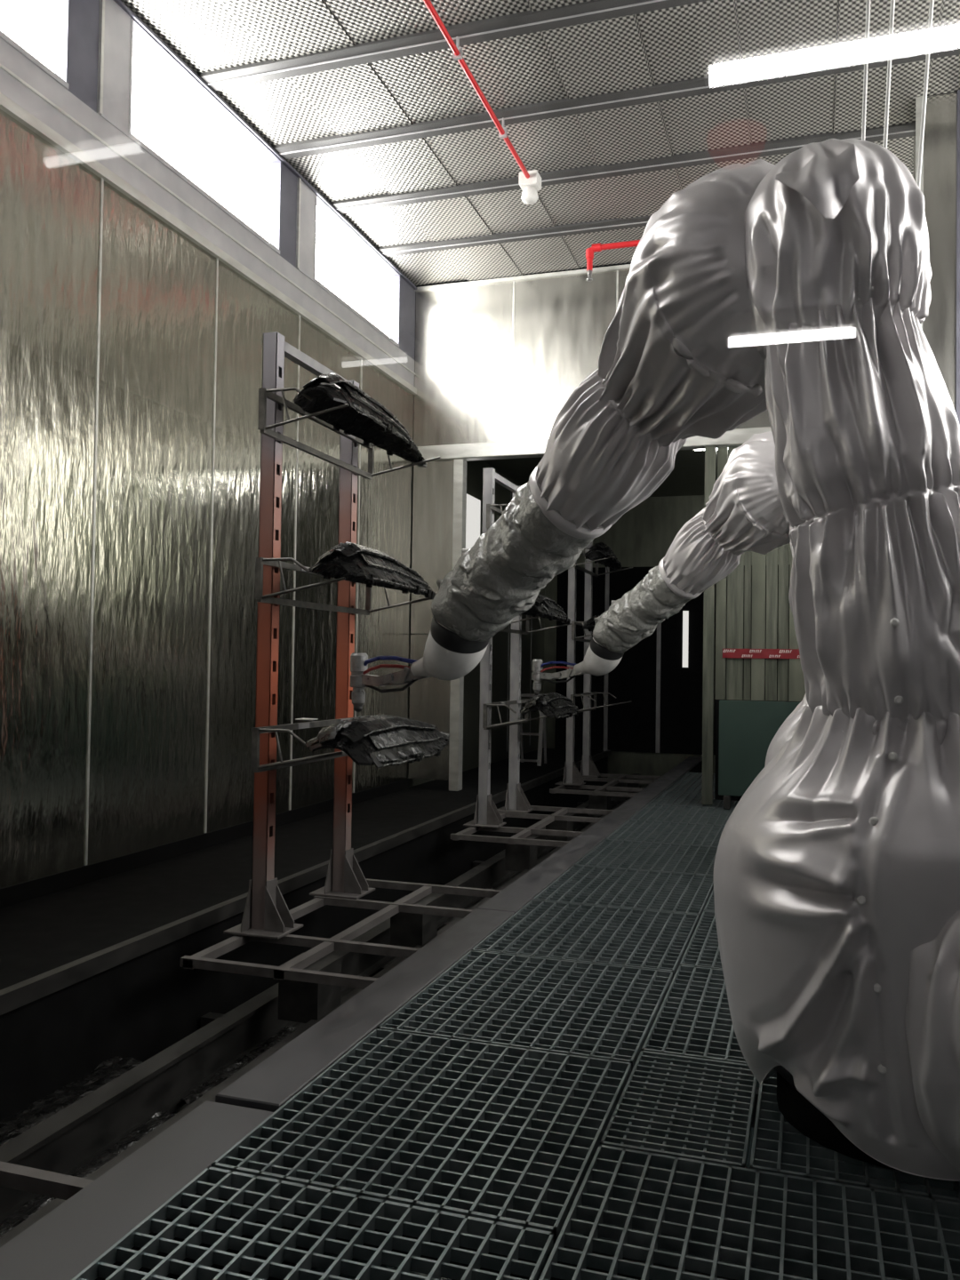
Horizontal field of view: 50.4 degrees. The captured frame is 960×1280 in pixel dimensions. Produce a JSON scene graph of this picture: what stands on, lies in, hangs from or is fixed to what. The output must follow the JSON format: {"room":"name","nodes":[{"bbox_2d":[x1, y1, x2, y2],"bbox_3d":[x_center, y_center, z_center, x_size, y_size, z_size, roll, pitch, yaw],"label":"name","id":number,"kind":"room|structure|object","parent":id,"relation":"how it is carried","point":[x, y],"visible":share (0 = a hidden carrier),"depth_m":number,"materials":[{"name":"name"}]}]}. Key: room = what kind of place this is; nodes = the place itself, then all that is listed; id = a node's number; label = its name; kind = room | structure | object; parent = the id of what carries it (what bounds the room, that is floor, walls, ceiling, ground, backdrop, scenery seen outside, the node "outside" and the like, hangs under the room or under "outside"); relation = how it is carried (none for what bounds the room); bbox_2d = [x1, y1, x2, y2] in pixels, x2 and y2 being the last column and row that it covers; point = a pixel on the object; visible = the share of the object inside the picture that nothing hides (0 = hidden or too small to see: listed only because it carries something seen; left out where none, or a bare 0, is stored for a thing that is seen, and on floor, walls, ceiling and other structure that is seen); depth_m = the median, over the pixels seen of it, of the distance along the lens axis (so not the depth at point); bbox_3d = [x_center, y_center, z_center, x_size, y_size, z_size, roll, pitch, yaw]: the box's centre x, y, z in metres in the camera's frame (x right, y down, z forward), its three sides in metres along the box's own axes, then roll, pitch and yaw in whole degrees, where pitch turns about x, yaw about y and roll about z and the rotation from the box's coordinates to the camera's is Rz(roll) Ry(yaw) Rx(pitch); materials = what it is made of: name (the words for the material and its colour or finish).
{"room":"factory floor","nodes":[
{"label":"factory floor","id":0,"kind":"room"},
{"bbox_2d":[0,0,544,908],"bbox_3d":[-1.388,-0.843,8.899,0.250,5.870,15.180,0,-1,18],"label":"wall","id":1,"kind":"structure","parent":0,"point":[136,312],"depth_m":6.49,"materials":[{"name":"metal"}]},
{"bbox_2d":[0,0,71,89],"bbox_3d":[-2.653,-3.495,4.848,0.112,0.750,1.910,0,-1,18],"label":"window","id":2,"kind":"structure","parent":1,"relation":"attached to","point":[39,30],"depth_m":5.62,"materials":[{"name":"glass"}]},
{"bbox_2d":[0,0,56,72],"bbox_3d":[-2.687,-3.500,4.859,0.020,0.700,1.870,0,-1,18],"label":"diffuser","id":3,"kind":"object","parent":2,"relation":"attached to","point":[32,24],"depth_m":5.59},
{"bbox_2d":[127,16,281,254],"bbox_3d":[-1.906,-3.429,7.149,0.112,0.750,1.870,0,-1,18],"label":"window","id":4,"kind":"structure","parent":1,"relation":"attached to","point":[173,117],"depth_m":7.09,"materials":[{"name":"glass"}]},
{"bbox_2d":[312,193,399,347],"bbox_3d":[-1.153,-3.362,9.468,0.112,0.750,1.858,0,-1,18],"label":"window","id":5,"kind":"structure","parent":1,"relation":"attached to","point":[346,267],"depth_m":9.49,"materials":[{"name":"glass"}]},
{"bbox_2d":[0,748,959,1279],"bbox_3d":[1.404,1.875,7.763,6.300,0.765,16.130,0,-1,18],"label":"floor","id":6,"kind":"structure","parent":0,"point":[558,1083],"depth_m":3.37,"materials":[{"name":"metal"}]},
{"bbox_2d":[0,1160,93,1199],"bbox_3d":[-1.708,0.009,1.927,1.040,3.284,1.870,0,-1,18],"label":"rack","id":7,"kind":"object","parent":6,"relation":"on","point":[47,1183],"visible":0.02,"depth_m":2.64,"materials":[{"name":"metal"}]},
{"bbox_2d":[180,331,501,1023],"bbox_3d":[-0.588,0.108,5.378,1.040,3.284,1.870,0,-1,18],"label":"rack","id":8,"kind":"object","parent":6,"relation":"on","point":[310,983],"visible":0.76,"depth_m":5.12,"materials":[{"name":"steel"},{"name":"orange paint"},{"name":"grey paint"}]},
{"bbox_2d":[295,718,317,719],"bbox_3d":[-0.899,0.410,5.286,0.090,0.006,0.080,0,-1,18],"label":"paper tag","id":9,"kind":"object","parent":8,"relation":"on","point":[296,718],"visible":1,"depth_m":5.26,"materials":[{"name":"white paper"}]},
{"bbox_2d":[293,373,427,467],"bbox_3d":[-0.555,-1.179,5.582,0.360,0.214,1.633,0,-1,17],"label":"headlight assembly","id":10,"kind":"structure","parent":8,"relation":"attached to","point":[364,418],"depth_m":5.34,"materials":[{"name":"plastic"}]},
{"bbox_2d":[307,541,437,599],"bbox_3d":[-0.514,-0.358,5.564,0.365,0.217,1.635,1,-1,13],"label":"headlight assembly","id":11,"kind":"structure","parent":8,"relation":"attached to","point":[356,563],"depth_m":5.11,"materials":[{"name":"plastic"}]},
{"bbox_2d":[305,714,449,767],"bbox_3d":[-0.430,0.508,5.450,0.442,0.237,1.635,0,-1,19],"label":"headlight assembly","id":12,"kind":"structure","parent":8,"relation":"attached to","point":[380,740],"depth_m":4.90,"materials":[{"name":"plastic"}]},
{"bbox_2d":[450,467,613,871],"bbox_3d":[0.532,0.207,8.830,1.040,3.284,1.870,0,-1,18],"label":"rack","id":13,"kind":"object","parent":6,"relation":"on","point":[521,851],"visible":0.59,"depth_m":8.57,"materials":[{"name":"steel"},{"name":"grey paint"}]},
{"bbox_2d":[519,593,570,624],"bbox_3d":[0.582,-0.261,8.939,0.365,0.217,1.635,1,-1,13],"label":"headlight assembly","id":14,"kind":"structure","parent":13,"relation":"attached to","point":[544,606],"depth_m":8.57,"materials":[{"name":"plastic"}]},
{"bbox_2d":[520,692,578,718],"bbox_3d":[0.685,0.557,8.884,0.360,0.211,1.633,0,-1,19],"label":"headlight assembly","id":15,"kind":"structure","parent":13,"relation":"attached to","point":[551,704],"depth_m":8.27,"materials":[{"name":"plastic"}]},
{"bbox_2d":[520,693,546,766],"bbox_3d":[0.663,1.482,13.403,0.380,1.543,0.567,0,-1,18],"label":"step ladder","id":16,"kind":"object","parent":6,"relation":"on","point":[541,733],"visible":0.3,"depth_m":13.33,"materials":[{"name":"black metal"}]},
{"bbox_2d":[549,541,661,815],"bbox_3d":[1.520,0.294,11.872,1.040,3.284,1.870,0,-1,18],"label":"rack","id":17,"kind":"object","parent":6,"relation":"on","point":[620,788],"visible":0.68,"depth_m":11.61,"materials":[{"name":"metal"}]},
{"bbox_2d":[582,615,600,631],"bbox_3d":[1.494,-0.162,12.008,0.360,0.211,1.633,0,-1,18],"label":"headlight assembly","id":18,"kind":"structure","parent":17,"relation":"attached to","point":[590,623],"depth_m":11.33,"materials":[{"name":"plastic"}]},
{"bbox_2d":[584,542,621,569],"bbox_3d":[1.477,-0.980,12.035,0.365,0.217,1.635,1,-1,13],"label":"headlight assembly","id":19,"kind":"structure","parent":17,"relation":"attached to","point":[603,550],"depth_m":11.84,"materials":[{"name":"plastic"}]},
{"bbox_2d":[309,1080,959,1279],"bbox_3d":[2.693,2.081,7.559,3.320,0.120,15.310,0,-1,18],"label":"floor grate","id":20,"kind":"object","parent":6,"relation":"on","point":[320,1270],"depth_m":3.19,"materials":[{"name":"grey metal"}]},
{"bbox_2d":[349,138,959,1181],"bbox_3d":[0.550,-0.029,3.841,1.149,2.858,3.849,2,-2,-39],"label":"robot","id":21,"kind":"object","parent":6,"relation":"on","point":[796,289],"visible":1,"depth_m":2.68,"materials":[{"name":"silver fabric"}]},
{"bbox_2d":[531,431,807,767],"bbox_3d":[1.671,0.070,7.292,1.149,2.858,3.849,2,-2,-39],"label":"robot","id":22,"kind":"object","parent":6,"relation":"on","point":[744,511],"visible":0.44,"depth_m":7.14,"materials":[{"name":"fabric"}]},
{"bbox_2d":[718,700,799,809],"bbox_3d":[2.744,1.064,9.312,1.100,1.000,0.120,0,-1,18],"label":"cabinet","id":23,"kind":"object","parent":6,"relation":"on","point":[747,728],"visible":0.49,"depth_m":9.39,"materials":[{"name":"metal"}]},
{"bbox_2d":[120,0,959,285],"bbox_3d":[0.658,-3.895,5.341,5.900,0.158,9.510,0,-1,18],"label":"ceiling","id":24,"kind":"structure","parent":0,"point":[618,107],"depth_m":7.12,"materials":[{"name":"grey metal"}]},
{"bbox_2d":[423,0,541,204],"bbox_3d":[-0.676,-3.711,4.796,0.150,0.288,7.100,0,-1,18],"label":"pipe","id":25,"kind":"object","parent":24,"relation":"attached to","point":[530,181],"visible":1,"depth_m":7.33,"materials":[{"name":"metal"}]},
{"bbox_2d":[585,240,639,281],"bbox_3d":[1.637,-3.484,8.929,1.442,0.540,0.072,0,-1,18],"label":"pipe","id":26,"kind":"object","parent":24,"relation":"attached to","point":[595,247],"visible":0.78,"depth_m":9.09,"materials":[{"name":"red metal"}]},
{"bbox_2d":[861,0,870,140],"bbox_3d":[1.237,-2.491,3.204,0.092,2.770,0.012,0,-1,18],"label":"hanging cable","id":27,"kind":"object","parent":24,"relation":"hanging from","point":[868,7],"visible":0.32,"depth_m":3.19,"materials":[{"name":"white plastic"}]},
{"bbox_2d":[882,0,895,148],"bbox_3d":[1.326,-2.489,3.217,0.132,2.770,0.012,0,-1,18],"label":"hanging cable","id":28,"kind":"object","parent":24,"relation":"hanging from","point":[892,2],"visible":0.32,"depth_m":3.21,"materials":[{"name":"white plastic"}]},
{"bbox_2d":[916,0,934,188],"bbox_3d":[1.516,-2.483,3.366,0.182,2.771,0.012,0,-1,18],"label":"hanging cable","id":29,"kind":"object","parent":24,"relation":"hanging from","point":[932,2],"visible":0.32,"depth_m":3.36,"materials":[{"name":"white plastic"}]},
{"bbox_2d":[483,449,717,496],"bbox_3d":[3.002,-2.305,12.591,5.900,0.100,5.530,0,-1,18],"label":"ceiling","id":30,"kind":"structure","parent":0,"point":[687,477],"depth_m":13.66,"materials":[{"name":"metal"}]},
{"bbox_2d":[408,264,805,805],"bbox_3d":[2.100,-1.069,9.840,5.900,5.270,0.190,0,-1,18],"label":"wall","id":31,"kind":"structure","parent":0,"point":[498,360],"depth_m":10.40,"materials":[{"name":"metal"},{"name":"pvc"}]},
{"bbox_2d":[722,648,799,658],"bbox_3d":[2.922,0.130,9.485,1.300,0.090,0.012,0,-1,18],"label":"barrier tape","id":32,"kind":"object","parent":31,"relation":"attached to","point":[745,653],"visible":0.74,"depth_m":9.57,"materials":[{"name":"red plastic"}]},
{"bbox_2d":[543,495,790,787],"bbox_3d":[3.826,0.070,15.179,5.900,4.500,0.170,0,-1,18],"label":"wall","id":33,"kind":"structure","parent":0,"point":[661,676],"depth_m":15.58,"materials":[{"name":"metal"}]},
{"bbox_2d":[913,89,959,424],"bbox_3d":[3.625,-1.115,6.983,1.235,5.270,0.445,0,-1,18],"label":"wall pillar","id":34,"kind":"structure","parent":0,"point":[940,185],"depth_m":7.00,"materials":[{"name":"metal"}]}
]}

